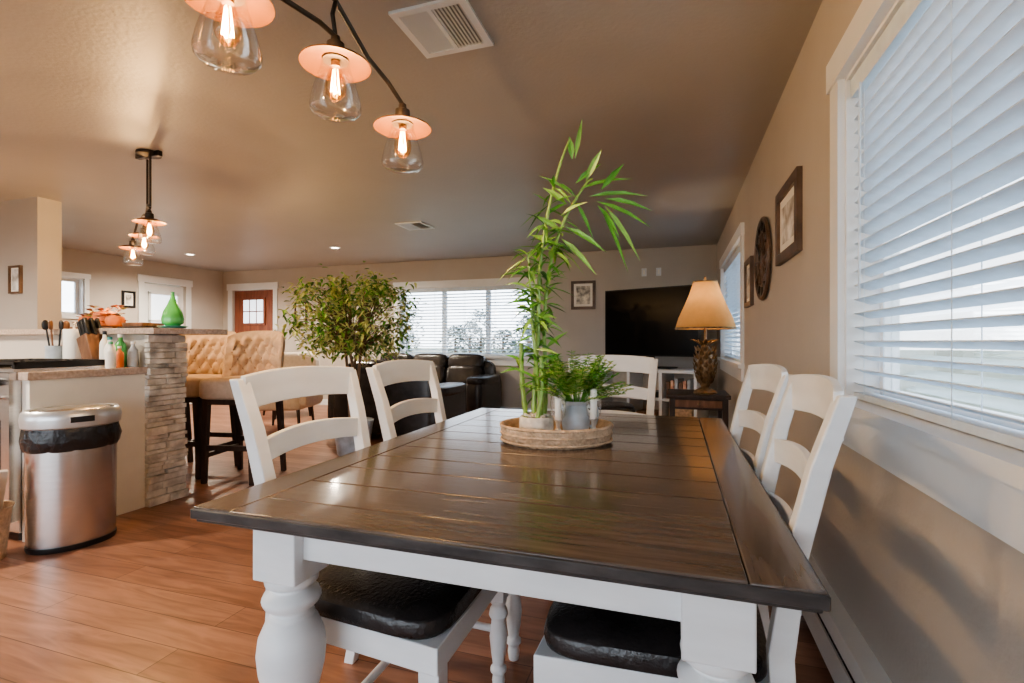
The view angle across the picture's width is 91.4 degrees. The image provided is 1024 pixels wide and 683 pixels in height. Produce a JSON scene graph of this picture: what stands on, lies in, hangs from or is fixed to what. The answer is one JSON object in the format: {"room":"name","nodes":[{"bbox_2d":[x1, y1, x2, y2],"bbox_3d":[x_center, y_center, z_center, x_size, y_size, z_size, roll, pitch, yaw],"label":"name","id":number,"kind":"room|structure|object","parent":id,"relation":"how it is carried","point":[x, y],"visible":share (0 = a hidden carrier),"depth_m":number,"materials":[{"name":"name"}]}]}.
{"room":"dining room","nodes":[
{"label":"dining room","id":0,"kind":"room"},
{"bbox_2d":[0,197,61,329],"bbox_3d":[-5.572,-0.105,5.072,2.660,2.440,0.190,0,0,18],"label":"wall partition","id":1,"kind":"structure","parent":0,"point":[30,228],"depth_m":4.65,"materials":[{"name":"paint"}]},
{"bbox_2d":[8,265,22,293],"bbox_3d":[-4.617,-0.575,4.648,0.170,0.260,0.025,0,0,18],"label":"picture frame","id":2,"kind":"object","parent":1,"relation":"attached to","point":[15,272],"visible":1,"depth_m":4.64,"materials":[{"name":"brown wood"}]},
{"bbox_2d":[62,247,222,329],"bbox_3d":[-7.098,-0.105,4.923,0.150,2.440,10.060,0,0,18],"label":"wall","id":3,"kind":"structure","parent":0,"point":[109,275],"depth_m":7.98,"materials":[{"name":"paint"}]},
{"bbox_2d":[62,271,90,318],"bbox_3d":[-6.380,-0.655,7.077,0.180,0.660,0.650,0,0,18],"label":"window","id":4,"kind":"structure","parent":3,"relation":"in","point":[81,281],"depth_m":7.29,"materials":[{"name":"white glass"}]},
{"bbox_2d":[121,290,135,307],"bbox_3d":[-6.042,-0.665,7.881,0.025,0.260,0.200,0,0,18],"label":"picture frame","id":5,"kind":"object","parent":3,"relation":"attached to","point":[128,298],"visible":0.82,"depth_m":7.88,"materials":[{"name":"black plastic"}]},
{"bbox_2d":[137,274,192,403],"bbox_3d":[-5.893,0.015,8.475,0.120,2.200,0.960,0,0,18],"label":"door","id":6,"kind":"structure","parent":3,"relation":"in","point":[153,299],"depth_m":8.37,"materials":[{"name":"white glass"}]},
{"bbox_2d":[0,0,822,271],"bbox_3d":[-2.870,-1.375,3.544,9.045,0.100,10.060,0,0,18],"label":"ceiling","id":7,"kind":"structure","parent":0,"point":[685,95],"depth_m":3.08,"materials":[{"name":"paint"}]},
{"bbox_2d":[119,149,166,265],"bbox_3d":[-2.814,-0.982,3.804,0.216,0.686,1.253,0,0,-42],"label":"chandelier","id":8,"kind":"object","parent":7,"relation":"hanging from","point":[148,219],"visible":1,"depth_m":3.49,"materials":[{"name":"brown metal"}]},
{"bbox_2d":[185,0,430,173],"bbox_3d":[-0.557,-0.955,1.285,0.210,0.741,1.099,0,0,24],"label":"chandelier","id":9,"kind":"object","parent":7,"relation":"hanging from","point":[331,61],"visible":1,"depth_m":1.39,"materials":[{"name":"clear glass"}]},
{"bbox_2d":[395,221,434,229],"bbox_3d":[-1.106,-1.319,5.704,0.330,0.012,0.330,0,0,18],"label":"ceiling vent","id":10,"kind":"object","parent":7,"relation":"attached to","point":[416,225],"depth_m":5.69,"materials":[{"name":"white metal"}]},
{"bbox_2d":[388,0,493,58],"bbox_3d":[-0.289,-1.319,2.114,0.330,0.012,0.330,0,0,18],"label":"ceiling vent","id":11,"kind":"object","parent":7,"relation":"attached to","point":[437,28],"depth_m":2.09,"materials":[{"name":"white metal"}]},
{"bbox_2d":[0,404,833,682],"bbox_3d":[-2.870,1.165,3.544,9.045,0.100,10.060,0,0,18],"label":"floor","id":12,"kind":"structure","parent":0,"point":[172,596],"depth_m":2.09,"materials":[{"name":"brown wood"}]},
{"bbox_2d":[0,470,14,559],"bbox_3d":[-2.711,0.873,2.525,0.287,0.484,0.287,0,0,8],"label":"basket","id":13,"kind":"object","parent":12,"relation":"on","point":[6,506],"visible":1,"depth_m":2.58,"materials":[{"name":"wicker"}]},
{"bbox_2d":[0,358,104,539],"bbox_3d":[-3.029,0.614,3.065,0.740,1.002,0.570,0,0,18],"label":"gas range","id":14,"kind":"object","parent":12,"relation":"on","point":[10,386],"visible":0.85,"depth_m":2.76,"materials":[{"name":"metal"}]},
{"bbox_2d":[18,403,121,554],"bbox_3d":[-2.445,0.738,2.784,0.371,0.755,0.436,0,0,36],"label":"trash can","id":15,"kind":"object","parent":12,"relation":"on","point":[70,451],"visible":1,"depth_m":2.65,"materials":[{"name":"silver metal"}]},
{"bbox_2d":[0,328,227,541],"bbox_3d":[-3.407,0.512,3.598,2.230,1.205,1.171,0,0,18],"label":"kitchen counter","id":16,"kind":"object","parent":12,"relation":"on","point":[124,387],"visible":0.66,"depth_m":3.26,"materials":[{"name":"paint"},{"name":"stone countertop"}]},
{"bbox_2d":[41,320,69,358],"bbox_3d":[-3.223,0.010,3.533,0.150,0.320,0.132,0,0,18],"label":"utensil crock","id":17,"kind":"object","parent":16,"relation":"on","point":[53,352],"visible":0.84,"depth_m":3.49,"materials":[{"name":"grey ceramic"}]},
{"bbox_2d":[63,321,81,358],"bbox_3d":[-3.043,0.015,3.474,0.140,0.310,0.140,0,0,18],"label":"paper towel roll","id":18,"kind":"object","parent":16,"relation":"on","point":[70,346],"visible":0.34,"depth_m":3.42,"materials":[{"name":"paper"}]},
{"bbox_2d":[76,317,102,358],"bbox_3d":[-2.851,0.004,3.407,0.193,0.333,0.120,0,0,18],"label":"knife block","id":19,"kind":"object","parent":16,"relation":"on","point":[88,342],"visible":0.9,"depth_m":3.37,"materials":[{"name":"brown wood"}]},
{"bbox_2d":[69,305,127,328],"bbox_3d":[-3.022,-0.179,3.701,0.515,0.179,0.210,0,0,18],"label":"display","id":20,"kind":"object","parent":16,"relation":"on","point":[108,319],"visible":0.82,"depth_m":3.64,"materials":[{"name":"orange plant"}]},
{"bbox_2d":[99,331,107,358],"bbox_3d":[-2.719,0.050,3.337,0.056,0.240,0.055,0,0,18],"label":"bottle","id":21,"kind":"object","parent":16,"relation":"on","point":[103,342],"visible":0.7,"depth_m":3.31,"materials":[{"name":"plastic"}]},
{"bbox_2d":[104,337,115,358],"bbox_3d":[-2.650,0.070,3.294,0.064,0.200,0.063,0,0,18],"label":"bottle","id":22,"kind":"object","parent":16,"relation":"on","point":[109,339],"visible":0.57,"depth_m":3.28,"materials":[{"name":"plastic"}]},
{"bbox_2d":[105,342,115,367],"bbox_3d":[-2.551,0.085,3.177,0.056,0.170,0.055,0,0,18],"label":"bottle","id":23,"kind":"object","parent":16,"relation":"on","point":[110,352],"visible":0.98,"depth_m":3.16,"materials":[{"name":"plastic"}]},
{"bbox_2d":[116,346,123,367],"bbox_3d":[-2.564,0.100,3.266,0.048,0.140,0.047,0,0,18],"label":"bottle","id":24,"kind":"object","parent":16,"relation":"on","point":[119,354],"visible":0.89,"depth_m":3.25,"materials":[{"name":"plastic"}]},
{"bbox_2d":[115,334,126,366],"bbox_3d":[-2.644,0.060,3.376,0.070,0.220,0.069,0,0,18],"label":"bottle","id":25,"kind":"object","parent":16,"relation":"on","point":[120,342],"visible":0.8,"depth_m":3.37,"materials":[{"name":"green glass"}]},
{"bbox_2d":[128,342,138,366],"bbox_3d":[-2.530,0.085,3.339,0.060,0.170,0.059,0,0,18],"label":"bottle","id":26,"kind":"object","parent":16,"relation":"on","point":[133,353],"visible":0.98,"depth_m":3.32,"materials":[{"name":"white plastic"}]},
{"bbox_2d":[117,322,163,327],"bbox_3d":[-2.655,-0.112,3.600,0.240,0.044,0.200,0,0,18],"label":"tray","id":27,"kind":"object","parent":16,"relation":"on","point":[134,324],"visible":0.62,"depth_m":3.52,"materials":[{"name":"brown wood"}]},
{"bbox_2d":[145,335,187,506],"bbox_3d":[-2.526,0.534,3.627,0.263,1.158,0.555,0,0,-41],"label":"stone veneer","id":28,"kind":"object","parent":16,"relation":"attached to","point":[161,487],"visible":0.92,"depth_m":3.46,"materials":[{"name":"beige stone"}]},
{"bbox_2d":[157,292,188,328],"bbox_3d":[-2.401,-0.220,3.539,0.190,0.260,0.190,0,0,18],"label":"glass vase","id":29,"kind":"object","parent":16,"relation":"on","point":[172,316],"visible":0.94,"depth_m":3.50,"materials":[{"name":"green glass"}]},
{"bbox_2d":[180,335,192,462],"bbox_3d":[-3.216,0.510,4.469,0.518,1.210,0.566,0,0,13],"label":"bar stool","id":30,"kind":"object","parent":12,"relation":"on","point":[188,435],"visible":0.02,"depth_m":4.60,"materials":[{"name":"brown wood"}]},
{"bbox_2d":[182,331,236,479],"bbox_3d":[-2.698,0.510,4.321,0.518,1.210,0.566,0,0,10],"label":"bar stool","id":31,"kind":"object","parent":12,"relation":"on","point":[205,353],"visible":0.54,"depth_m":4.45,"materials":[{"name":"beige fabric"}]},
{"bbox_2d":[199,331,286,485],"bbox_3d":[-2.193,0.510,4.135,0.518,1.210,0.566,0,0,6],"label":"bar stool","id":32,"kind":"object","parent":12,"relation":"on","point":[248,352],"visible":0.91,"depth_m":4.24,"materials":[{"name":"brown wood"}]},
{"bbox_2d":[258,352,322,424],"bbox_3d":[-2.905,0.631,6.451,0.780,0.973,0.709,0,0,-2],"label":"armchair","id":33,"kind":"object","parent":12,"relation":"on","point":[291,359],"visible":0.29,"depth_m":6.48,"materials":[{"name":"fabric"}]},
{"bbox_2d":[263,351,318,418],"bbox_3d":[-3.360,0.631,7.543,0.709,0.973,0.780,0,0,-42],"label":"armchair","id":34,"kind":"object","parent":12,"relation":"on","point":[300,351],"visible":0.02,"depth_m":7.48,"materials":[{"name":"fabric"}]},
{"bbox_2d":[274,261,426,455],"bbox_3d":[-1.624,0.185,4.957,1.394,1.860,1.389,0,0,44],"label":"ficus tree","id":35,"kind":"object","parent":12,"relation":"on","point":[359,343],"visible":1,"depth_m":4.82,"materials":[{"name":"green plant"}]},
{"bbox_2d":[229,366,507,682],"bbox_3d":[-0.382,0.597,1.476,0.628,1.036,0.530,0,0,18],"label":"dining chair","id":36,"kind":"object","parent":12,"relation":"on","point":[415,624],"visible":0.67,"depth_m":1.31,"materials":[{"name":"white paint"}]},
{"bbox_2d":[328,359,465,436],"bbox_3d":[-1.334,0.660,5.910,1.430,0.910,0.949,0,0,14],"label":"leather loveseat","id":37,"kind":"object","parent":12,"relation":"on","point":[453,393],"visible":0.3,"depth_m":5.48,"materials":[{"name":"black leather"}]},
{"bbox_2d":[380,353,500,412],"bbox_3d":[-1.360,0.650,7.506,2.330,0.930,0.948,0,0,18],"label":"leather sofa","id":38,"kind":"object","parent":12,"relation":"on","point":[483,385],"visible":0.43,"depth_m":7.46,"materials":[{"name":"black leather"}]},
{"bbox_2d":[366,359,521,661],"bbox_3d":[-0.192,0.597,2.061,0.628,1.036,0.530,0,0,18],"label":"dining chair","id":39,"kind":"object","parent":12,"relation":"on","point":[380,375],"visible":0.27,"depth_m":2.02,"materials":[{"name":"white paint"}]},
{"bbox_2d":[190,408,830,682],"bbox_3d":[0.141,0.735,1.695,1.200,0.760,1.698,0,0,18],"label":"dining table","id":40,"kind":"object","parent":12,"relation":"on","point":[669,518],"visible":1,"depth_m":1.06,"materials":[{"name":"brown wood"}]},
{"bbox_2d":[499,416,612,449],"bbox_3d":[0.158,0.322,1.789,0.406,0.066,0.335,0,0,0],"label":"wicker tray","id":41,"kind":"object","parent":40,"relation":"on","point":[512,434],"visible":0.82,"depth_m":1.65,"materials":[{"name":"beige wicker"}]},
{"bbox_2d":[550,396,565,429],"bbox_3d":[0.158,0.265,1.704,0.054,0.162,0.054,0,0,18],"label":"candlestick","id":42,"kind":"object","parent":41,"relation":"in","point":[558,419],"visible":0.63,"depth_m":1.70,"materials":[{"name":"silver metal"}]},
{"bbox_2d":[500,120,649,429],"bbox_3d":[0.221,-0.223,1.813,0.562,1.137,0.250,0,0,-8],"label":"bamboo","id":43,"kind":"object","parent":41,"relation":"in","point":[539,420],"visible":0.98,"depth_m":1.78,"materials":[{"name":"green plant"}]},
{"bbox_2d":[522,350,633,429],"bbox_3d":[0.244,0.189,1.760,0.354,0.314,0.350,0,0,19],"label":"potted fern","id":44,"kind":"object","parent":41,"relation":"on","point":[576,418],"visible":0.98,"depth_m":1.74,"materials":[{"name":"green plant"}]},
{"bbox_2d":[586,386,601,428],"bbox_3d":[0.282,0.250,1.729,0.054,0.192,0.054,0,0,18],"label":"candlestick","id":45,"kind":"object","parent":41,"relation":"in","point":[593,403],"visible":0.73,"depth_m":1.72,"materials":[{"name":"silver metal"}]},
{"bbox_2d":[562,401,635,412],"bbox_3d":[0.868,0.870,5.081,0.750,0.490,0.600,0,0,8],"label":"leather ottoman","id":46,"kind":"object","parent":12,"relation":"on","point":[606,405],"visible":0.18,"depth_m":4.90,"materials":[{"name":"black leather"}]},
{"bbox_2d":[568,355,657,414],"bbox_3d":[0.497,0.597,2.653,0.530,1.036,0.628,0,0,18],"label":"dining chair","id":47,"kind":"object","parent":12,"relation":"on","point":[624,363],"visible":0.1,"depth_m":2.87,"materials":[{"name":"white paint"}]},
{"bbox_2d":[597,368,708,417],"bbox_3d":[1.727,0.725,6.275,1.320,0.780,0.420,0,0,40],"label":"media console","id":48,"kind":"object","parent":12,"relation":"on","point":[677,378],"visible":0.23,"depth_m":6.11,"materials":[{"name":"painted white wood"}]},
{"bbox_2d":[605,285,700,368],"bbox_3d":[1.752,-0.171,6.317,1.250,1.008,0.240,0,0,40],"label":"television","id":49,"kind":"object","parent":48,"relation":"on","point":[642,321],"visible":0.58,"depth_m":6.30,"materials":[{"name":"black plastic"}]},
{"bbox_2d":[534,374,856,682],"bbox_3d":[0.430,0.597,1.251,0.628,1.036,0.529,0,0,20],"label":"dining chair","id":50,"kind":"object","parent":12,"relation":"on","point":[579,643],"visible":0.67,"depth_m":1.07,"materials":[{"name":"white paint"}]},
{"bbox_2d":[667,389,730,427],"bbox_3d":[1.754,0.797,4.735,0.540,0.635,0.548,0,0,18],"label":"end table","id":51,"kind":"object","parent":12,"relation":"on","point":[678,398],"visible":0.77,"depth_m":4.51,"materials":[{"name":"brown wood"}]},
{"bbox_2d":[675,276,736,394],"bbox_3d":[1.786,-0.062,4.624,0.534,1.085,0.534,0,0,18],"label":"table lamp","id":52,"kind":"object","parent":51,"relation":"on","point":[705,308],"visible":1,"depth_m":4.52,"materials":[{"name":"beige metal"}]},
{"bbox_2d":[730,364,791,478],"bbox_3d":[0.610,0.597,1.804,0.628,1.036,0.529,0,0,14],"label":"dining chair","id":53,"kind":"object","parent":12,"relation":"on","point":[773,378],"visible":0.2,"depth_m":1.76,"materials":[{"name":"white paint"}]},
{"bbox_2d":[223,245,716,415],"bbox_3d":[-1.334,-0.105,8.255,8.745,2.440,0.150,0,0,18],"label":"wall","id":54,"kind":"structure","parent":0,"point":[683,265],"depth_m":7.54,"materials":[{"name":"paint"}]},
{"bbox_2d":[227,282,278,332],"bbox_3d":[-4.822,0.015,9.340,1.200,2.200,0.110,0,0,18],"label":"door","id":55,"kind":"structure","parent":54,"relation":"in","point":[255,310],"depth_m":9.32,"materials":[{"name":"brown wood"}]},
{"bbox_2d":[294,302,306,324],"bbox_3d":[-3.788,-0.505,8.963,0.260,0.420,0.025,0,0,18],"label":"picture frame","id":56,"kind":"object","parent":54,"relation":"attached to","point":[296,308],"visible":0.48,"depth_m":8.96,"materials":[{"name":"brown wood"}]},
{"bbox_2d":[393,277,538,365],"bbox_3d":[-0.759,-0.305,8.042,2.550,1.360,0.200,0,0,18],"label":"window","id":57,"kind":"structure","parent":54,"relation":"in","point":[497,360],"depth_m":7.97,"materials":[{"name":"white wood"}]},
{"bbox_2d":[401,285,532,355],"bbox_3d":[-0.763,-0.323,8.031,2.298,1.097,0.073,0,0,18],"label":"window blind","id":58,"kind":"object","parent":57,"relation":"attached to","point":[511,287],"visible":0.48,"depth_m":8.02,"materials":[{"name":"white plastic"}]},
{"bbox_2d":[318,399,716,417],"bbox_3d":[-1.360,1.065,8.177,8.745,0.100,0.015,0,0,18],"label":"baseboard","id":59,"kind":"structure","parent":54,"relation":"attached to","point":[324,401],"depth_m":7.73,"materials":[{"name":"white wood"}]},
{"bbox_2d":[571,280,595,309],"bbox_3d":[1.051,-0.685,7.385,0.360,0.420,0.025,0,0,18],"label":"picture frame","id":60,"kind":"object","parent":54,"relation":"attached to","point":[584,292],"visible":0.97,"depth_m":7.38,"materials":[{"name":"brown wood"}]},
{"bbox_2d":[641,268,646,275],"bbox_3d":[1.881,-0.985,7.122,0.070,0.114,0.012,0,0,18],"label":"wall switch plate","id":61,"kind":"object","parent":54,"relation":"attached to","point":[643,270],"visible":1,"depth_m":7.12,"materials":[{"name":"plastic"}]},
{"bbox_2d":[656,268,660,275],"bbox_3d":[2.071,-0.985,7.060,0.070,0.114,0.012,0,0,18],"label":"wall switch plate","id":62,"kind":"object","parent":54,"relation":"attached to","point":[658,270],"visible":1,"depth_m":7.06,"materials":[{"name":"plastic"}]},
{"bbox_2d":[717,0,1023,682],"bbox_3d":[1.358,-0.105,2.166,0.150,2.440,10.060,0,0,18],"label":"wall","id":63,"kind":"structure","parent":0,"point":[935,596],"depth_m":1.64,"materials":[{"name":"paint"}]},
{"bbox_2d":[717,222,744,381],"bbox_3d":[2.289,-0.325,5.102,0.200,1.320,2.100,0,0,18],"label":"window","id":64,"kind":"structure","parent":63,"relation":"in","point":[734,368],"depth_m":4.78,"materials":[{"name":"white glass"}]},
{"bbox_2d":[724,246,739,361],"bbox_3d":[2.279,-0.343,5.105,0.073,1.057,1.848,0,0,18],"label":"window blind","id":65,"kind":"object","parent":64,"relation":"attached to","point":[732,269],"visible":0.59,"depth_m":5.21,"materials":[{"name":"white plastic"}]},
{"bbox_2d":[744,256,753,307],"bbox_3d":[1.799,-0.445,3.800,0.025,0.360,0.340,0,0,18],"label":"picture frame","id":66,"kind":"object","parent":63,"relation":"attached to","point":[749,263],"visible":1,"depth_m":3.68,"materials":[{"name":"brown wood"}]},
{"bbox_2d":[754,217,771,299],"bbox_3d":[1.590,-0.525,3.184,0.040,0.526,0.526,0,0,18],"label":"wall clock","id":67,"kind":"object","parent":63,"relation":"attached to","point":[762,251],"visible":1,"depth_m":3.13,"materials":[{"name":"brown wood"}]},
{"bbox_2d":[775,166,802,265],"bbox_3d":[1.371,-0.600,2.487,0.025,0.380,0.500,0,0,18],"label":"picture frame","id":68,"kind":"object","parent":63,"relation":"attached to","point":[789,200],"visible":1,"depth_m":2.43,"materials":[{"name":"brown wood"}]},
{"bbox_2d":[801,554,891,682],"bbox_3d":[0.919,1.008,1.178,0.072,0.215,5.810,0,0,18],"label":"baseboard heater","id":69,"kind":"object","parent":63,"relation":"attached to","point":[845,652],"visible":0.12,"depth_m":1.56,"materials":[{"name":"metal"}]},
{"bbox_2d":[826,0,1023,553],"bbox_3d":[0.891,-0.325,0.814,0.200,1.320,2.020,0,0,18],"label":"window","id":70,"kind":"structure","parent":63,"relation":"in","point":[980,479],"depth_m":1.42,"materials":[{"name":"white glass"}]},
{"bbox_2d":[851,0,1023,450],"bbox_3d":[0.880,-0.343,0.817,0.073,1.057,1.768,0,0,18],"label":"window blind","id":71,"kind":"object","parent":70,"relation":"attached to","point":[940,92],"visible":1,"depth_m":1.14,"materials":[{"name":"white plastic"}]},
{"label":"outside","id":72,"kind":"structure","parent":0,"visible":0},
{"bbox_2d":[407,348,1023,417],"bbox_3d":[4.650,1.725,14.261,180.000,0.020,210.000,0,0,18],"label":"lawn","id":73,"kind":"structure","parent":72,"point":[998,381],"depth_m":24.50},
{"bbox_2d":[406,332,419,351],"bbox_3d":[-11.891,-0.133,54.172,4.128,3.697,3.880,0,0,-34],"label":"tree","id":74,"kind":"object","parent":73,"relation":"on","point":[410,332],"visible":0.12,"depth_m":53.86,"materials":[{"name":"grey plant"}]},
{"bbox_2d":[406,305,424,348],"bbox_3d":[-12.197,-1.411,57.260,4.808,6.252,4.395,0,0,18],"label":"tree","id":75,"kind":"object","parent":73,"relation":"on","point":[407,305],"visible":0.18,"depth_m":57.37,"materials":[{"name":"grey plant"}]},
{"bbox_2d":[438,326,468,352],"bbox_3d":[-6.667,-0.129,58.988,4.253,3.688,3.999,0,0,18],"label":"tree","id":76,"kind":"object","parent":73,"relation":"on","point":[455,351],"visible":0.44,"depth_m":58.82,"materials":[{"name":"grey plant"}]},
{"bbox_2d":[451,320,485,353],"bbox_3d":[-4.989,-0.408,57.200,4.104,4.247,4.157,0,0,-21],"label":"tree","id":77,"kind":"object","parent":73,"relation":"on","point":[469,326],"visible":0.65,"depth_m":57.03,"materials":[{"name":"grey plant"}]},
{"bbox_2d":[465,310,497,352],"bbox_3d":[-3.613,-1.034,58.262,4.332,5.498,4.353,0,0,-39],"label":"tree","id":78,"kind":"object","parent":73,"relation":"on","point":[475,310],"visible":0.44,"depth_m":57.69,"materials":[{"name":"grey plant"}]},
{"bbox_2d":[491,329,518,352],"bbox_3d":[-1.023,0.119,57.835,4.098,3.191,4.140,0,0,18],"label":"tree","id":79,"kind":"object","parent":73,"relation":"on","point":[499,332],"visible":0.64,"depth_m":57.24,"materials":[{"name":"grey plant"}]},
{"bbox_2d":[509,326,531,352],"bbox_3d":[1.721,0.056,48.815,4.029,3.318,3.913,0,0,18],"label":"tree","id":80,"kind":"object","parent":73,"relation":"on","point":[526,332],"visible":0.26,"depth_m":48.59,"materials":[{"name":"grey plant"}]},
{"bbox_2d":[512,315,531,351],"bbox_3d":[2.005,-0.716,58.533,4.264,4.862,4.500,0,0,18],"label":"tree","id":81,"kind":"object","parent":73,"relation":"on","point":[524,315],"visible":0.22,"depth_m":58.59,"materials":[{"name":"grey plant"}]}
]}

